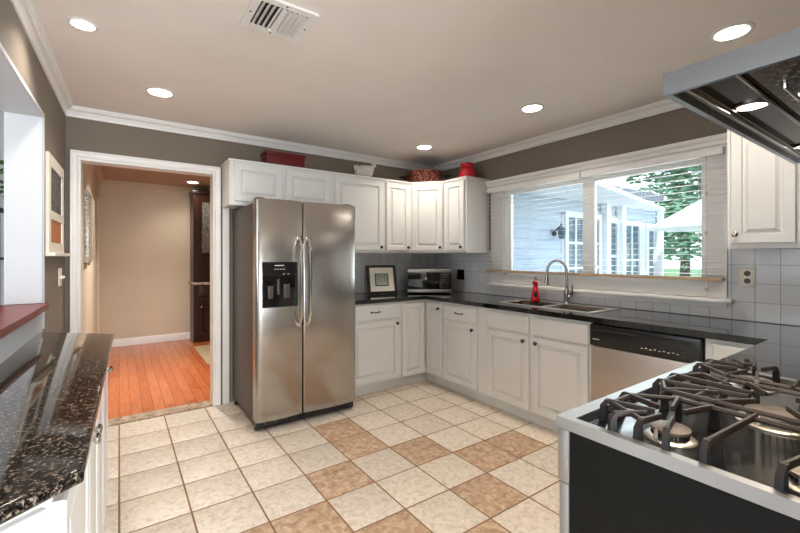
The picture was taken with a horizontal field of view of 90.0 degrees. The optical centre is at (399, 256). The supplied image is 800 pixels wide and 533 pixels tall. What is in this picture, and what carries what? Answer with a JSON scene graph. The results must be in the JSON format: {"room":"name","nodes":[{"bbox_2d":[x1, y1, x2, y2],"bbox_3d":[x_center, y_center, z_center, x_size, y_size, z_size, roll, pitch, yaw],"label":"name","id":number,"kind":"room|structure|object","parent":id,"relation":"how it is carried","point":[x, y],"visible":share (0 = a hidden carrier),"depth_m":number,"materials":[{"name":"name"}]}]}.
{"room":"kitchen","nodes":[
{"label":"kitchen","id":0,"kind":"room"},
{"bbox_2d":[0,108,3,305],"bbox_3d":[-4.404,0.100,2.052,3.849,2.440,0.100,0,0,-35],"label":"wall","id":1,"kind":"structure","parent":0,"point":[1,110],"depth_m":2.99,"materials":[{"name":"white paint"}]},
{"bbox_2d":[0,0,64,363],"bbox_3d":[-0.733,0.100,0.218,0.150,2.440,6.525,0,0,-34],"label":"wall","id":2,"kind":"structure","parent":0,"point":[14,39],"depth_m":2.19,"materials":[{"name":"grey paint"}]},
{"bbox_2d":[0,43,44,328],"bbox_3d":[-0.927,-0.197,0.513,0.160,1.194,4.029,0,0,-34],"label":"trim","id":3,"kind":"structure","parent":2,"relation":"attached to","point":[24,119],"depth_m":2.16,"materials":[{"name":"white paint"}]},
{"bbox_2d":[0,303,48,338],"bbox_3d":[-0.932,0.274,0.522,0.198,0.032,4.050,0,0,-34],"label":"ledge","id":4,"kind":"object","parent":2,"relation":"on","point":[12,317],"visible":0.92,"depth_m":1.82,"materials":[{"name":"red wood"}]},
{"bbox_2d":[45,151,70,255],"bbox_3d":[-2.203,-0.304,2.589,0.045,0.602,0.711,0,0,-34],"label":"memo board","id":5,"kind":"object","parent":2,"relation":"attached to","point":[54,173],"visible":1,"depth_m":2.48,"materials":[{"name":"white wood"}]},
{"bbox_2d":[45,252,70,255],"bbox_3d":[-2.203,-0.013,2.589,0.045,0.021,0.711,0,0,-34],"label":"shelf","id":6,"kind":"object","parent":5,"relation":"attached to","point":[47,253],"depth_m":2.39,"materials":[{"name":"white wood"}]},
{"bbox_2d":[58,268,64,286],"bbox_3d":[-2.307,0.140,2.730,0.028,0.120,0.120,0,0,-35],"label":"light switch","id":7,"kind":"object","parent":2,"relation":"attached to","point":[60,277],"visible":1,"depth_m":2.70,"materials":[{"name":"white plastic"}]},
{"bbox_2d":[10,0,683,170],"bbox_3d":[0.788,-1.083,1.286,3.711,0.074,6.521,0,0,-35],"label":"trim","id":8,"kind":"structure","parent":2,"relation":"attached to","point":[26,11],"depth_m":3.29,"materials":[{"name":"white paint"}]},
{"bbox_2d":[82,164,98,332],"bbox_3d":[-3.489,0.100,4.473,0.100,2.440,3.349,0,0,-35],"label":"wall","id":9,"kind":"structure","parent":0,"point":[90,183],"depth_m":3.88,"materials":[{"name":"beige paint"}]},
{"bbox_2d":[84,190,94,262],"bbox_3d":[-2.816,-0.255,3.631,0.034,0.610,0.900,0,0,-35],"label":"panel","id":10,"kind":"object","parent":9,"relation":"attached to","point":[89,203],"visible":1,"depth_m":3.31,"materials":[{"name":"silver metal"}]},
{"bbox_2d":[97,198,98,332],"bbox_3d":[-3.994,0.274,5.296,0.020,2.088,0.080,0,0,-35],"label":"trim","id":11,"kind":"structure","parent":9,"relation":"attached to","point":[97,198],"depth_m":5.26,"materials":[{"name":"beige paint"}]},
{"bbox_2d":[99,185,189,338],"bbox_3d":[-3.204,0.100,6.621,2.836,2.440,0.120,0,0,-35],"label":"wall","id":12,"kind":"structure","parent":0,"point":[144,234],"depth_m":6.07,"materials":[{"name":"beige paint"}]},
{"bbox_2d":[112,332,189,346],"bbox_3d":[-2.289,1.264,5.230,2.736,0.108,3.209,0,0,-35],"label":"baseboard","id":13,"kind":"structure","parent":12,"relation":"attached to","point":[176,336],"depth_m":6.10,"materials":[{"name":"white paint"}]},
{"bbox_2d":[94,165,209,191],"bbox_3d":[-2.289,-1.071,5.230,2.736,0.074,3.209,0,0,-35],"label":"trim","id":14,"kind":"structure","parent":12,"relation":"attached to","point":[98,170],"depth_m":6.01,"materials":[{"name":"beige paint"}]},
{"bbox_2d":[108,339,209,418],"bbox_3d":[-2.329,1.379,5.287,2.936,0.122,3.349,0,0,-35],"label":"floor","id":15,"kind":"structure","parent":0,"point":[147,377],"depth_m":4.36,"materials":[{"name":"orange wood"}]},
{"bbox_2d":[189,190,209,342],"bbox_3d":[-2.829,0.149,6.536,1.060,2.338,0.411,0,0,-35],"label":"china cabinet","id":16,"kind":"object","parent":15,"relation":"on","point":[199,282],"visible":0.27,"depth_m":6.19,"materials":[{"name":"brown wood"}]},
{"bbox_2d":[189,281,209,284],"bbox_3d":[-2.835,0.415,6.544,1.060,0.040,0.390,0,0,-35],"label":"countertop","id":17,"kind":"structure","parent":16,"relation":"on","point":[192,283],"depth_m":6.15,"materials":[{"name":"brown stone"}]},
{"bbox_2d":[193,345,209,365],"bbox_3d":[-2.083,1.312,5.734,1.420,0.012,1.200,0,0,-35],"label":"area rug","id":18,"kind":"object","parent":15,"relation":"on","point":[203,351],"visible":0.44,"depth_m":5.48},
{"bbox_2d":[65,116,434,403],"bbox_3d":[-1.073,0.100,4.043,3.890,2.440,0.130,0,0,-35],"label":"wall","id":19,"kind":"structure","parent":0,"point":[81,134],"depth_m":3.38,"materials":[{"name":"grey paint"}]},
{"bbox_2d":[70,149,220,426],"bbox_3d":[-2.068,0.262,3.331,1.044,2.122,0.161,0,0,-35],"label":"door frame","id":20,"kind":"structure","parent":19,"relation":"in","point":[77,157],"depth_m":3.35,"materials":[{"name":"white paint"}]},
{"bbox_2d":[221,158,332,208],"bbox_3d":[-1.117,-0.630,3.716,0.952,0.386,0.349,0,0,-35],"label":"upper cabinet","id":21,"kind":"object","parent":19,"relation":"attached to","point":[243,181],"visible":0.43,"depth_m":3.54,"materials":[{"name":"paint"}]},
{"bbox_2d":[260,150,305,167],"bbox_3d":[-1.108,-0.894,3.794,0.375,0.142,0.192,0,0,-35],"label":"storage box","id":22,"kind":"object","parent":21,"relation":"on","point":[268,156],"visible":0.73,"depth_m":3.71,"materials":[{"name":"red paint"}]},
{"bbox_2d":[332,172,384,252],"bbox_3d":[-0.484,-0.432,4.161,0.596,0.781,0.349,0,0,-35],"label":"upper cabinet","id":23,"kind":"object","parent":19,"relation":"attached to","point":[366,193],"visible":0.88,"depth_m":4.07,"materials":[{"name":"paint"}]},
{"bbox_2d":[354,162,375,176],"bbox_3d":[-0.365,-0.924,4.252,0.280,0.198,0.122,0,0,-35],"label":"ceramic bowl","id":24,"kind":"object","parent":23,"relation":"on","point":[363,170],"visible":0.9,"depth_m":4.19,"materials":[{"name":"white ceramic"}]},
{"bbox_2d":[355,253,433,293],"bbox_3d":[-0.222,0.168,4.556,1.592,0.468,0.009,0,0,-35],"label":"backsplash","id":25,"kind":"structure","parent":19,"relation":"attached to","point":[402,261],"depth_m":4.67,"materials":[{"name":"tile"}]},
{"bbox_2d":[384,176,489,252],"bbox_3d":[0.311,-0.432,4.372,0.943,0.781,0.918,0,0,-35],"label":"upper cabinet","id":26,"kind":"object","parent":19,"relation":"attached to","point":[447,216],"visible":0.99,"depth_m":4.29,"materials":[{"name":"paint"}]},
{"bbox_2d":[400,169,450,181],"bbox_3d":[0.286,-0.890,4.522,0.432,0.133,0.423,0,0,-35],"label":"woven basket","id":27,"kind":"object","parent":26,"relation":"on","point":[422,175],"visible":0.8,"depth_m":4.39,"materials":[{"name":"brown wicker"}]},
{"bbox_2d":[459,162,475,176],"bbox_3d":[0.726,-0.907,4.285,0.189,0.168,0.176,0,0,-35],"label":"pitcher","id":28,"kind":"object","parent":26,"relation":"on","point":[467,169],"visible":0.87,"depth_m":4.22,"materials":[{"name":"ceramic"}]},
{"bbox_2d":[104,380,559,532],"bbox_3d":[-0.761,1.381,0.205,7.690,0.119,6.530,0,0,-35],"label":"floor","id":29,"kind":"structure","parent":0,"point":[426,456],"depth_m":2.45,"materials":[{"name":"beige tile"}]},
{"bbox_2d":[0,208,3,259],"bbox_3d":[-2.775,0.502,2.560,0.360,1.634,0.280,0,0,-35],"label":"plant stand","id":30,"kind":"object","parent":29,"relation":"on","point":[1,209],"visible":0.13,"depth_m":2.60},
{"bbox_2d":[0,160,3,196],"bbox_3d":[-2.787,-0.514,2.568,0.456,0.397,0.489,0,0,13],"label":"potted plant","id":31,"kind":"object","parent":30,"relation":"on","point":[1,161],"visible":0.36,"depth_m":2.71,"materials":[{"name":"green plant"}]},
{"bbox_2d":[0,366,112,532],"bbox_3d":[-1.196,0.877,1.350,0.338,0.886,2.018,0,0,-34],"label":"base cabinet","id":32,"kind":"object","parent":29,"relation":"on","point":[81,508],"visible":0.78,"depth_m":1.06,"materials":[{"name":"paint"}]},
{"bbox_2d":[0,332,113,524],"bbox_3d":[-1.207,0.420,1.363,0.336,0.029,2.146,0,0,-34],"label":"countertop","id":33,"kind":"structure","parent":32,"relation":"on","point":[51,387],"depth_m":1.03,"materials":[{"name":"brown stone"}]},
{"bbox_2d":[222,197,354,430],"bbox_3d":[-0.965,0.434,3.497,0.925,1.772,0.885,0,0,-35],"label":"refrigerator","id":34,"kind":"object","parent":29,"relation":"on","point":[294,261],"depth_m":3.20,"materials":[{"name":"silver metal"}]},
{"bbox_2d":[355,301,399,395],"bbox_3d":[-0.397,0.881,4.047,0.600,0.878,0.635,0,0,-35],"label":"base cabinet","id":35,"kind":"object","parent":29,"relation":"on","point":[377,325],"visible":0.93,"depth_m":3.84,"materials":[{"name":"paint"}]},
{"bbox_2d":[396,299,448,387],"bbox_3d":[0.298,0.881,4.396,0.937,0.878,0.863,0,0,-35],"label":"base cabinet","id":36,"kind":"object","parent":29,"relation":"on","point":[421,321],"visible":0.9,"depth_m":4.07,"materials":[{"name":"paint"}]},
{"bbox_2d":[444,302,490,404],"bbox_3d":[0.822,0.881,3.897,0.653,0.878,0.554,0,0,-35],"label":"base cabinet","id":37,"kind":"object","parent":29,"relation":"on","point":[464,325],"visible":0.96,"depth_m":3.70,"materials":[{"name":"paint"}]},
{"bbox_2d":[486,308,591,431],"bbox_3d":[1.258,0.881,3.279,0.649,0.878,0.957,0,0,-35],"label":"base cabinet","id":38,"kind":"object","parent":29,"relation":"on","point":[538,367],"visible":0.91,"depth_m":3.07,"materials":[{"name":"paint"}]},
{"bbox_2d":[355,291,799,378],"bbox_3d":[0.924,0.424,2.966,1.541,0.037,3.909,0,0,-35],"label":"countertop","id":39,"kind":"structure","parent":38,"relation":"on","point":[778,345],"depth_m":2.42,"materials":[{"name":"black stone"}]},
{"bbox_2d":[365,265,397,294],"bbox_3d":[-0.208,0.249,4.348,0.345,0.312,0.131,0,0,-25],"label":"picture frame","id":40,"kind":"object","parent":39,"relation":"on","point":[381,279],"visible":1,"depth_m":4.32,"materials":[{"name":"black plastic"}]},
{"bbox_2d":[407,268,450,293],"bbox_3d":[0.322,0.268,4.514,0.475,0.274,0.338,0,0,0],"label":"microwave","id":41,"kind":"object","parent":39,"relation":"on","point":[419,280],"visible":1,"depth_m":4.35,"materials":[{"name":"silver metal"}]},
{"bbox_2d":[544,259,572,303],"bbox_3d":[1.374,0.212,3.461,0.245,0.376,0.066,0,0,34],"label":"faucet","id":42,"kind":"object","parent":39,"relation":"on","point":[567,294],"visible":1,"depth_m":3.42,"materials":[{"name":"silver metal"}]},
{"bbox_2d":[498,299,619,313],"bbox_3d":[1.278,0.485,3.304,0.420,0.172,0.850,0,0,-35],"label":"double sink","id":43,"kind":"object","parent":39,"relation":"in","point":[589,309],"visible":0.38,"depth_m":3.29,"materials":[{"name":"metal"}]},
{"bbox_2d":[530,277,539,301],"bbox_3d":[1.220,0.293,3.606,0.084,0.215,0.084,0,0,-35],"label":"soap bottle","id":44,"kind":"object","parent":43,"relation":"on","point":[535,296],"visible":1,"depth_m":3.58,"materials":[{"name":"red plastic"}]},
{"bbox_2d":[590,323,705,401],"bbox_3d":[1.715,0.882,2.619,0.653,0.876,0.637,0,0,-35],"label":"dishwasher","id":45,"kind":"object","parent":29,"relation":"on","point":[622,358],"visible":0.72,"depth_m":2.48,"materials":[{"name":"silver metal"}]},
{"bbox_2d":[556,359,799,532],"bbox_3d":[0.937,0.837,1.021,0.903,0.966,0.665,0,0,-35],"label":"gas range","id":46,"kind":"object","parent":29,"relation":"on","point":[706,446],"visible":1,"depth_m":0.90,"materials":[{"name":"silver metal"}]},
{"bbox_2d":[706,338,753,359],"bbox_3d":[2.174,0.881,2.001,0.619,0.878,0.893,0,0,-35],"label":"base cabinet","id":47,"kind":"object","parent":29,"relation":"on","point":[715,349],"visible":0.08,"depth_m":2.13,"materials":[{"name":"paint"}]},
{"bbox_2d":[33,0,799,188],"bbox_3d":[-1.795,-1.174,1.721,7.740,0.132,10.200,0,0,-35],"label":"ceiling","id":48,"kind":"structure","parent":0,"point":[379,78],"depth_m":2.32,"materials":[{"name":"paint"}]},
{"bbox_2d":[67,17,98,31],"bbox_3d":[-1.526,-1.116,1.925,0.122,0.006,0.122,0,0,-35],"label":"recessed light","id":49,"kind":"object","parent":48,"relation":"in","point":[82,24],"visible":1,"depth_m":1.92,"materials":[{"name":"white paint"}]},
{"bbox_2d":[144,87,174,97],"bbox_3d":[-1.634,-1.116,2.723,0.180,0.006,0.180,0,0,-35],"label":"recessed light","id":50,"kind":"object","parent":48,"relation":"in","point":[155,91],"visible":1,"depth_m":2.71,"materials":[{"name":"white paint"}]},
{"bbox_2d":[239,0,318,42],"bbox_3d":[-0.570,-1.109,1.878,0.285,0.022,0.278,0,0,-35],"label":"ceiling vent","id":51,"kind":"object","parent":48,"relation":"in","point":[279,18],"visible":1,"depth_m":1.86,"materials":[{"name":"white metal"}]},
{"bbox_2d":[415,145,432,149],"bbox_3d":[0.247,-1.116,4.086,0.180,0.006,0.180,0,0,-35],"label":"recessed light","id":52,"kind":"object","parent":48,"relation":"in","point":[420,147],"visible":1,"depth_m":4.08,"materials":[{"name":"beige"}]},
{"bbox_2d":[520,104,544,112],"bbox_3d":[0.995,-1.116,3.013,0.180,0.006,0.180,0,0,-35],"label":"recessed light","id":53,"kind":"object","parent":48,"relation":"in","point":[530,108],"visible":1,"depth_m":3.01,"materials":[{"name":"beige"}]},
{"bbox_2d":[709,22,755,42],"bbox_3d":[1.654,-1.116,1.995,0.180,0.006,0.180,0,0,-35],"label":"recessed light","id":54,"kind":"object","parent":48,"relation":"in","point":[737,30],"visible":1,"depth_m":1.99,"materials":[{"name":"beige"}]},
{"bbox_2d":[443,107,794,325],"bbox_3d":[1.665,0.100,3.398,0.150,2.440,4.070,0,0,-35],"label":"wall","id":55,"kind":"structure","parent":0,"point":[682,124],"depth_m":3.27,"materials":[{"name":"beige paint"}]},
{"bbox_2d":[457,269,463,279],"bbox_3d":[0.699,0.206,4.620,0.008,0.118,0.115,0,0,-35],"label":"outlet","id":56,"kind":"object","parent":55,"relation":"attached to","point":[460,272],"visible":1,"depth_m":4.62,"materials":[{"name":"black plastic"}]},
{"bbox_2d":[485,133,733,307],"bbox_3d":[1.581,-0.226,3.419,0.204,1.123,2.100,0,0,-35],"label":"window","id":57,"kind":"structure","parent":55,"relation":"in","point":[691,289],"depth_m":3.08,"materials":[{"name":"white paint"}]},
{"bbox_2d":[486,173,581,275],"bbox_3d":[1.229,-0.274,3.801,0.057,0.868,1.040,0,0,-35],"label":"window blind","id":58,"kind":"object","parent":57,"relation":"attached to","point":[574,176],"visible":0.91,"depth_m":3.76,"materials":[{"name":"white plastic"}]},
{"bbox_2d":[580,146,724,291],"bbox_3d":[1.805,-0.239,2.968,0.071,0.938,0.965,0,0,-35],"label":"window blind","id":59,"kind":"object","parent":57,"relation":"attached to","point":[716,151],"visible":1,"depth_m":2.87,"materials":[{"name":"white plastic"}]},
{"bbox_2d":[435,249,799,325],"bbox_3d":[1.559,0.168,3.412,0.009,0.468,3.909,0,0,-35],"label":"backsplash","id":60,"kind":"structure","parent":55,"relation":"attached to","point":[775,298],"depth_m":2.55,"materials":[{"name":"tile"}]},
{"bbox_2d":[740,268,755,286],"bbox_3d":[2.180,0.129,2.510,0.008,0.118,0.078,0,0,-35],"label":"outlet","id":61,"kind":"object","parent":55,"relation":"attached to","point":[747,275],"visible":1,"depth_m":2.50,"materials":[{"name":"beige plastic"}]},
{"bbox_2d":[744,271,750,275],"bbox_3d":[2.178,0.106,2.509,0.002,0.034,0.034,0,0,-35],"label":"socket","id":62,"kind":"object","parent":61,"relation":"attached to","point":[746,273],"depth_m":2.51,"materials":[{"name":"grey plastic"}]},
{"bbox_2d":[744,278,750,283],"bbox_3d":[2.178,0.153,2.509,0.002,0.034,0.034,0,0,-35],"label":"socket","id":63,"kind":"object","parent":61,"relation":"attached to","point":[746,280],"depth_m":2.51,"materials":[{"name":"grey plastic"}]},
{"bbox_2d":[727,129,799,248],"bbox_3d":[2.279,-0.434,2.068,0.369,0.777,0.883,0,0,-35],"label":"upper cabinet","id":64,"kind":"object","parent":55,"relation":"attached to","point":[763,187],"visible":0.69,"depth_m":2.21,"materials":[{"name":"paint"}]},
{"bbox_3d":[1.807,0.100,1.116,2.540,2.440,0.130,0,0,-35],"label":"wall","id":65,"kind":"structure","parent":0,"visible":0},
{"bbox_2d":[663,28,799,163],"bbox_3d":[1.101,-0.722,0.960,1.065,0.794,0.422,0,0,-35],"label":"range hood","id":66,"kind":"object","parent":65,"relation":"attached to","point":[752,91],"visible":1,"depth_m":0.83,"materials":[{"name":"metal"}]},
{"bbox_2d":[734,99,769,111],"bbox_3d":[0.817,-0.350,0.929,0.068,0.006,0.068,0,0,-35],"label":"lamp","id":67,"kind":"object","parent":66,"relation":"on","point":[747,105],"depth_m":0.92,"materials":[{"name":"beige"}]},
{"label":"outside","id":68,"kind":"structure","parent":0,"visible":0},
{"bbox_2d":[664,268,701,276],"bbox_3d":[23.907,1.645,21.108,56.610,0.150,80.000,0,0,-35],"label":"ground","id":69,"kind":"structure","parent":68,"point":[675,272],"depth_m":39.65,"materials":[{"name":"green plant"}]},
{"bbox_2d":[514,185,663,274],"bbox_3d":[1.971,0.075,8.653,6.330,2.950,4.380,0,0,-35],"label":"house wing","id":70,"kind":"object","parent":69,"relation":"on","point":[569,250],"visible":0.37,"depth_m":6.88,"materials":[{"name":"blue"}]},
{"bbox_2d":[552,224,565,238],"bbox_3d":[2.557,-0.403,6.417,0.140,0.247,0.206,0,0,-35],"label":"wall lantern","id":71,"kind":"object","parent":70,"relation":"attached to","point":[560,227],"visible":1,"depth_m":6.35,"materials":[{"name":"black metal"}]},
{"bbox_2d":[621,165,701,275],"bbox_3d":[8.985,-1.566,12.389,3.956,6.285,4.018,0,0,-35],"label":"tree","id":72,"kind":"object","parent":69,"relation":"on","point":[684,240],"visible":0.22,"depth_m":12.09,"materials":[{"name":"green plant"}]},
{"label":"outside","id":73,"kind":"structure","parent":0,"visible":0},
{"bbox_3d":[5.740,1.545,6.095,9.600,0.050,4.300,0,0,-35],"label":"patio","id":74,"kind":"object","parent":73,"visible":0},
{"bbox_2d":[526,181,664,275],"bbox_3d":[3.430,0.250,6.296,5.950,2.540,1.385,0,0,-35],"label":"porch roof","id":75,"kind":"structure","parent":74,"relation":"on","point":[658,209],"depth_m":6.65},
{"bbox_2d":[646,199,701,231],"bbox_3d":[5.731,0.110,7.066,2.229,2.820,2.229,0,0,21],"label":"patio umbrella","id":76,"kind":"object","parent":74,"relation":"on","point":[673,226],"visible":0.17,"depth_m":6.99,"materials":[{"name":"white fabric"}]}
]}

